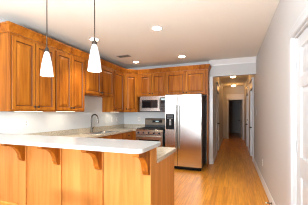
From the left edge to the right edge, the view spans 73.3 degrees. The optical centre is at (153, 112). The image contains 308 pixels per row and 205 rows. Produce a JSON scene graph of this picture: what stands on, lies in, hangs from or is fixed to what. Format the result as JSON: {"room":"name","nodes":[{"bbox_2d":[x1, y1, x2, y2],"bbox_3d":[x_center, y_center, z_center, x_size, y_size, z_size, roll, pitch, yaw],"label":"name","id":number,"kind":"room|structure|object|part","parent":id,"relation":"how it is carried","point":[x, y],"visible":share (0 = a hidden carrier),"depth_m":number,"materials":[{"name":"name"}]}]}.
{"room":"kitchen","nodes":[
{"label":"kitchen","id":0,"kind":"room"},
{"bbox_2d":[0,19,116,130],"bbox_3d":[-1.743,-0.010,4.476,0.150,2.720,4.420,0,0,21],"label":"wall","id":1,"kind":"structure","parent":0,"point":[1,20],"depth_m":3.33,"materials":[{"name":"grey paint"}]},
{"bbox_2d":[0,32,54,111],"bbox_3d":[-1.941,-0.562,3.200,0.382,1.075,0.755,0,0,21],"label":"upper cabinet","id":2,"kind":"object","parent":1,"relation":"attached to","point":[22,87],"visible":0.98,"depth_m":2.97,"materials":[{"name":"brown wood"}]},
{"bbox_3d":[-1.869,-0.551,2.978,0.022,1.008,0.358,0,0,21],"label":"door","id":3,"kind":"part","parent":2,"relation":"part of","materials":[{"name":"brown wood"}]},
{"bbox_3d":[-1.739,-0.551,3.319,0.022,1.008,0.358,0,0,21],"label":"door","id":4,"kind":"part","parent":2,"relation":"part of","materials":[{"name":"brown wood"}]},
{"bbox_2d":[0,21,210,73],"bbox_3d":[-0.748,-1.158,4.673,4.597,0.114,1.789,0,0,-36],"label":"crown molding","id":5,"kind":"structure","parent":2,"relation":"on","point":[7,26],"depth_m":3.86,"materials":[{"name":"brown wood"}]},
{"bbox_2d":[55,48,83,111],"bbox_3d":[-1.673,-0.562,3.902,0.382,1.075,0.740,0,0,21],"label":"upper cabinet","id":6,"kind":"object","parent":1,"relation":"attached to","point":[69,68],"visible":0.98,"depth_m":3.79,"materials":[{"name":"brown wood"}]},
{"bbox_3d":[-1.600,-0.551,3.683,0.022,1.008,0.350,0,0,21],"label":"door","id":7,"kind":"part","parent":6,"relation":"part of","materials":[{"name":"brown wood"}]},
{"bbox_3d":[-1.472,-0.551,4.017,0.022,1.008,0.350,0,0,21],"label":"door","id":8,"kind":"part","parent":6,"relation":"part of","materials":[{"name":"brown wood"}]},
{"bbox_2d":[0,96,164,133],"bbox_3d":[-0.895,-0.025,4.396,1.490,0.727,3.724,0,0,21],"label":"backsplash","id":9,"kind":"structure","parent":1,"relation":"attached to","point":[11,122],"depth_m":4.23,"materials":[{"name":"white tile"}]},
{"bbox_2d":[26,124,144,135],"bbox_3d":[-1.252,0.390,4.530,0.721,0.100,3.721,0,0,21],"label":"countertop","id":10,"kind":"structure","parent":1,"relation":"attached to","point":[82,130],"depth_m":4.63,"materials":[{"name":"stone"}]},
{"bbox_2d":[84,59,112,97],"bbox_3d":[-1.347,-0.745,4.755,0.382,0.710,1.076,0,0,21],"label":"upper cabinet","id":11,"kind":"object","parent":1,"relation":"attached to","point":[99,84],"visible":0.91,"depth_m":4.65,"materials":[{"name":"brown wood"}]},
{"bbox_3d":[-1.305,-0.734,4.457,0.022,0.643,0.518,0,0,21],"label":"door","id":12,"kind":"part","parent":11,"relation":"part of","materials":[{"name":"brown wood"}]},
{"bbox_3d":[-1.117,-0.734,4.948,0.022,0.643,0.518,0,0,21],"label":"door","id":13,"kind":"part","parent":11,"relation":"part of","materials":[{"name":"brown wood"}]},
{"bbox_2d":[102,69,123,111],"bbox_3d":[-1.059,-0.562,5.510,0.382,1.075,0.534,0,0,21],"label":"upper cabinet","id":14,"kind":"object","parent":1,"relation":"attached to","point":[115,104],"visible":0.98,"depth_m":5.33,"materials":[{"name":"brown wood"}]},
{"bbox_3d":[-0.923,-0.551,5.456,0.022,1.008,0.470,0,0,21],"label":"door","id":15,"kind":"part","parent":14,"relation":"part of","materials":[{"name":"brown wood"}]},
{"bbox_2d":[0,0,279,86],"bbox_3d":[0.461,-1.420,5.792,7.530,0.100,19.450,0,0,21],"label":"ceiling","id":16,"kind":"structure","parent":0,"point":[197,30],"depth_m":3.28,"materials":[{"name":"beige paint"}]},
{"bbox_2d":[40,0,53,76],"bbox_3d":[-1.173,-0.888,2.268,0.134,0.962,0.134,0,0,21],"label":"pendant lamp","id":17,"kind":"object","parent":16,"relation":"hanging from","point":[46,66],"visible":1,"depth_m":2.24,"materials":[{"name":"white glass"}]},
{"bbox_3d":[-1.173,-1.032,2.268,0.011,0.619,0.010,0,0,21],"label":"rod","id":18,"kind":"part","parent":17,"relation":"part of","materials":[{"name":"grey metal"}]},
{"bbox_3d":[-1.173,-0.537,2.268,0.134,0.261,0.134,0,0,21],"label":"lamp shade","id":19,"kind":"part","parent":17,"relation":"part of","materials":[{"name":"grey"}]},
{"bbox_2d":[88,0,101,71],"bbox_3d":[-0.587,-0.892,2.044,0.134,0.956,0.134,0,0,21],"label":"pendant lamp","id":20,"kind":"object","parent":16,"relation":"hanging from","point":[94,64],"visible":1,"depth_m":2.01,"materials":[{"name":"white glass"}]},
{"bbox_3d":[-0.587,-1.035,2.044,0.011,0.612,0.010,0,0,21],"label":"rod","id":21,"kind":"part","parent":20,"relation":"part of","materials":[{"name":"grey metal"}]},
{"bbox_3d":[-0.587,-0.544,2.044,0.134,0.261,0.134,0,0,21],"label":"lamp shade","id":22,"kind":"part","parent":20,"relation":"part of","materials":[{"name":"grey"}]},
{"bbox_2d":[117,55,130,57],"bbox_3d":[-0.729,-1.365,4.988,0.320,0.008,0.180,0,0,21],"label":"ceiling vent","id":23,"kind":"object","parent":16,"relation":"in","point":[119,56],"visible":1,"depth_m":5.00,"materials":[{"name":"metal"}]},
{"bbox_2d":[151,26,162,30],"bbox_3d":[0.046,-1.366,3.344,0.186,0.008,0.186,0,0,21],"label":"recessed light","id":24,"kind":"object","parent":16,"relation":"in","point":[155,28],"visible":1,"depth_m":3.34,"materials":[{"name":"white"}]},
{"bbox_2d":[126,61,255,163],"bbox_3d":[0.813,-0.010,5.802,3.680,2.720,0.120,0,0,21],"label":"wall","id":25,"kind":"structure","parent":0,"point":[246,68],"depth_m":5.38,"materials":[{"name":"grey paint"}]},
{"bbox_2d":[124,73,139,111],"bbox_3d":[-0.751,-0.562,6.004,0.605,1.075,0.610,0,0,21],"label":"upper cabinet","id":26,"kind":"object","parent":25,"relation":"attached to","point":[131,101],"visible":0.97,"depth_m":5.78,"materials":[{"name":"brown wood"}]},
{"bbox_3d":[-0.651,-0.551,5.785,0.326,1.008,0.022,0,0,-24],"label":"door","id":27,"kind":"part","parent":26,"relation":"part of","materials":[{"name":"brown wood"}]},
{"bbox_2d":[137,72,164,96],"bbox_3d":[-0.034,-0.782,5.852,0.830,0.635,0.382,0,0,21],"label":"upper cabinet","id":28,"kind":"object","parent":25,"relation":"attached to","point":[149,84],"visible":0.93,"depth_m":5.71,"materials":[{"name":"brown wood"}]},
{"bbox_3d":[-0.235,-0.771,5.772,0.340,0.568,0.022,0,0,21],"label":"door","id":29,"kind":"part","parent":28,"relation":"part of","materials":[{"name":"brown wood"}]},
{"bbox_2d":[140,96,164,111],"bbox_3d":[0.024,-0.243,5.782,0.756,0.430,0.468,0,0,21],"label":"microwave","id":30,"kind":"object","parent":28,"relation":"attached to","point":[147,103],"visible":0.88,"depth_m":5.61,"materials":[{"name":"silver metal"}]},
{"bbox_3d":[-0.110,-0.235,5.645,0.598,0.355,0.029,0,0,21],"label":"door","id":31,"kind":"part","parent":30,"relation":"part of","materials":[{"name":"silver metal"}]},
{"bbox_3d":[0.243,-0.235,5.511,0.150,0.355,0.029,0,0,21],"label":"control panel","id":32,"kind":"part","parent":30,"relation":"part of","materials":[{"name":"black glass"}]},
{"bbox_3d":[0.109,-0.771,5.641,0.353,0.568,0.022,0,0,21],"label":"door","id":33,"kind":"part","parent":28,"relation":"part of","materials":[{"name":"brown wood"}]},
{"bbox_2d":[165,69,206,94],"bbox_3d":[0.865,-0.782,5.509,1.085,0.635,0.382,0,0,21],"label":"upper cabinet","id":34,"kind":"object","parent":25,"relation":"attached to","point":[190,81],"visible":0.91,"depth_m":5.35,"materials":[{"name":"brown wood"}]},
{"bbox_3d":[0.567,-0.771,5.466,0.500,0.568,0.022,0,0,21],"label":"door","id":35,"kind":"part","parent":34,"relation":"part of","materials":[{"name":"brown wood"}]},
{"bbox_3d":[1.058,-0.771,5.279,0.500,0.568,0.022,0,0,21],"label":"door","id":36,"kind":"part","parent":34,"relation":"part of","materials":[{"name":"brown wood"}]},
{"bbox_2d":[209,76,212,158],"bbox_3d":[1.504,0.129,5.465,0.087,2.178,0.015,0,0,21],"label":"trim","id":37,"kind":"structure","parent":25,"relation":"attached to","point":[210,78],"depth_m":5.45,"materials":[{"name":"white paint"}]},
{"bbox_2d":[209,57,255,65],"bbox_3d":[1.974,-1.304,5.248,1.114,0.129,0.085,0,0,21],"label":"trim","id":38,"kind":"structure","parent":25,"relation":"attached to","point":[245,59],"depth_m":5.23,"materials":[{"name":"white paint"}]},
{"bbox_2d":[213,77,222,157],"bbox_3d":[2.561,-0.010,8.276,0.120,2.720,5.750,0,0,21],"label":"wall","id":39,"kind":"structure","parent":0,"point":[215,79],"depth_m":6.51,"materials":[{"name":"grey paint"}]},
{"bbox_2d":[216,82,219,150],"bbox_3d":[2.148,0.184,7.101,0.165,2.329,1.044,0,0,21],"label":"door frame","id":40,"kind":"structure","parent":39,"relation":"attached to","point":[217,83],"depth_m":6.74,"materials":[{"name":"white paint"}]},
{"bbox_2d":[217,94,219,149],"bbox_3d":[2.172,0.328,7.092,0.108,2.024,0.766,0,0,21],"label":"door","id":41,"kind":"structure","parent":39,"relation":"in","point":[217,94],"depth_m":7.41,"materials":[{"name":"white paint"}]},
{"bbox_2d":[174,133,269,204],"bbox_3d":[0.461,1.400,5.792,7.530,0.100,19.450,0,0,21],"label":"floor","id":42,"kind":"structure","parent":0,"point":[233,178],"depth_m":4.08,"materials":[{"name":"brown wood"}]},
{"bbox_2d":[0,199,18,204],"bbox_3d":[-0.906,0.931,1.469,0.420,0.835,0.482,0,0,21],"label":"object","id":43,"kind":"object","parent":42,"relation":"on","point":[2,202],"visible":1,"depth_m":1.21,"materials":[{"name":"brown wood"}]},
{"bbox_2d":[0,144,156,204],"bbox_3d":[-1.192,0.833,2.237,2.468,1.031,0.400,0,0,21],"label":"breakfast bar","id":44,"kind":"object","parent":42,"relation":"on","point":[29,175],"visible":0.75,"depth_m":2.14,"materials":[{"name":"brown wood"}]},
{"bbox_2d":[0,133,160,153],"bbox_3d":[-1.180,0.296,2.238,2.491,0.037,0.490,0,0,21],"label":"bar","id":45,"kind":"object","parent":44,"relation":"on","point":[78,143],"visible":1,"depth_m":1.95,"materials":[{"name":"white stone"}]},
{"bbox_2d":[100,133,121,138],"bbox_3d":[-1.205,0.914,4.691,0.690,0.869,0.860,0,0,21],"label":"base cabinet","id":46,"kind":"object","parent":42,"relation":"on","point":[115,136],"visible":0.04,"depth_m":4.65,"materials":[{"name":"brown wood"}]},
{"bbox_2d":[122,131,132,139],"bbox_3d":[-0.943,0.914,5.377,0.690,0.869,0.600,0,0,21],"label":"base cabinet","id":47,"kind":"object","parent":42,"relation":"on","point":[127,135],"visible":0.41,"depth_m":5.26,"materials":[{"name":"brown wood"}]},
{"bbox_2d":[135,118,164,146],"bbox_3d":[-0.027,0.750,5.647,0.760,1.197,0.745,0,0,21],"label":"gas range","id":48,"kind":"object","parent":42,"relation":"on","point":[154,129],"visible":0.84,"depth_m":5.43,"materials":[{"name":"grey metal"}]},
{"bbox_3d":[-0.128,0.493,5.385,0.758,0.115,0.060,0,0,21],"label":"control panel","id":49,"kind":"part","parent":48,"relation":"part of","materials":[{"name":"silver metal"}]},
{"bbox_3d":[-0.131,0.830,5.375,0.752,0.540,0.039,0,0,21],"label":"oven door","id":50,"kind":"part","parent":48,"relation":"part of","materials":[{"name":"silver metal"}]},
{"bbox_2d":[157,153,173,204],"bbox_3d":[-0.702,0.914,2.630,1.813,0.868,0.679,0,0,21],"label":"base cabinet","id":51,"kind":"object","parent":42,"relation":"on","point":[165,168],"visible":0.07,"depth_m":2.29,"materials":[{"name":"brown wood"}]},
{"bbox_2d":[26,124,175,162],"bbox_3d":[-0.442,0.409,4.190,2.476,0.138,3.779,0,0,21],"label":"countertop","id":52,"kind":"structure","parent":51,"relation":"on","point":[162,152],"depth_m":4.24,"materials":[{"name":"stone"}]},
{"bbox_2d":[90,114,98,131],"bbox_3d":[-1.353,0.229,4.779,0.222,0.420,0.124,0,0,21],"label":"kitchen faucet","id":53,"kind":"object","parent":52,"relation":"on","point":[93,114],"visible":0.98,"depth_m":4.76,"materials":[{"name":"silver metal"}]},
{"bbox_2d":[82,131,117,133],"bbox_3d":[-1.183,0.530,4.680,0.470,0.192,0.800,0,0,21],"label":"sink","id":54,"kind":"object","parent":52,"relation":"in","point":[96,132],"visible":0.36,"depth_m":4.87,"materials":[{"name":"silver metal"}]},
{"bbox_2d":[165,93,205,170],"bbox_3d":[0.810,0.448,5.234,0.870,1.802,0.884,0,0,21],"label":"refrigerator","id":55,"kind":"object","parent":42,"relation":"on","point":[185,115],"visible":0.94,"depth_m":4.87,"materials":[{"name":"grey metal"}]},
{"bbox_3d":[0.426,0.415,5.013,0.309,1.700,0.070,0,0,21],"label":"freezer door","id":56,"kind":"part","parent":55,"relation":"part of","materials":[{"name":"silver metal"}]},
{"bbox_3d":[0.519,0.330,4.906,0.027,1.041,0.064,0,0,21],"label":"handle","id":57,"kind":"part","parent":55,"relation":"part of","materials":[{"name":"silver metal"}]},
{"bbox_3d":[0.583,0.330,4.881,0.027,1.041,0.064,0,0,21],"label":"handle","id":58,"kind":"part","parent":55,"relation":"part of","materials":[{"name":"silver metal"}]},
{"bbox_3d":[0.835,0.415,4.857,0.555,1.700,0.070,0,0,21],"label":"door","id":59,"kind":"part","parent":55,"relation":"part of","materials":[{"name":"silver metal"}]},
{"bbox_2d":[207,69,208,166],"bbox_3d":[1.393,0.124,5.337,0.020,2.448,0.327,0,0,21],"label":"panel","id":60,"kind":"object","parent":42,"relation":"on","point":[207,69],"visible":1,"depth_m":5.18,"materials":[{"name":"brown wood"}]},
{"bbox_2d":[223,86,243,138],"bbox_3d":[4.102,-0.010,10.701,1.030,2.720,0.120,0,0,21],"label":"wall","id":61,"kind":"structure","parent":0,"point":[237,89],"depth_m":10.76,"materials":[{"name":"grey paint"}]},
{"bbox_2d":[226,94,243,139],"bbox_3d":[4.188,0.195,10.632,0.910,2.309,0.165,0,0,21],"label":"door frame","id":62,"kind":"structure","parent":61,"relation":"attached to","point":[229,96],"depth_m":10.63,"materials":[{"name":"white paint"}]},
{"bbox_2d":[240,100,242,138],"bbox_3d":[4.584,0.340,10.957,0.108,2.000,0.660,0,0,12],"label":"door","id":63,"kind":"structure","parent":61,"relation":"in","point":[241,101],"depth_m":10.85,"materials":[{"name":"white paint"}]},
{"bbox_2d":[229,100,240,132],"bbox_3d":[4.307,-0.010,12.710,5.280,2.720,3.780,0,0,21],"label":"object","id":64,"kind":"structure","parent":0,"point":[234,105],"depth_m":14.17,"materials":[{"name":"grey paint"}]},
{"bbox_2d":[244,0,307,204],"bbox_3d":[1.893,-0.010,3.302,0.120,2.720,15.520,0,0,21],"label":"wall","id":65,"kind":"structure","parent":0,"point":[271,79],"depth_m":2.83,"materials":[{"name":"grey paint"}]},
{"bbox_2d":[245,86,248,146],"bbox_3d":[3.641,0.184,7.976,0.165,2.329,1.044,0,0,21],"label":"door frame","id":66,"kind":"structure","parent":65,"relation":"attached to","point":[247,87],"depth_m":8.34,"materials":[{"name":"white paint"}]},
{"bbox_2d":[249,77,253,160],"bbox_3d":[2.946,0.184,6.154,0.165,2.329,1.004,0,0,21],"label":"door frame","id":67,"kind":"structure","parent":65,"relation":"attached to","point":[251,82],"depth_m":5.79,"materials":[{"name":"white paint"}]},
{"bbox_2d":[253,157,275,204],"bbox_3d":[2.038,1.284,3.873,0.014,0.129,3.930,0,0,21],"label":"baseboard","id":68,"kind":"structure","parent":65,"relation":"attached to","point":[265,187],"depth_m":3.63,"materials":[{"name":"white paint"}]},
{"bbox_2d":[289,5,307,204],"bbox_3d":[1.200,0.279,1.538,0.134,2.141,0.994,0,0,21],"label":"door frame","id":69,"kind":"structure","parent":65,"relation":"attached to","point":[301,24],"depth_m":1.94,"materials":[{"name":"white paint"}]},
{"bbox_2d":[294,27,307,204],"bbox_3d":[1.164,0.328,1.559,0.108,2.024,0.790,0,0,21],"label":"door","id":70,"kind":"structure","parent":65,"relation":"in","point":[301,66],"depth_m":1.80,"materials":[{"name":"white paint"}]}
]}

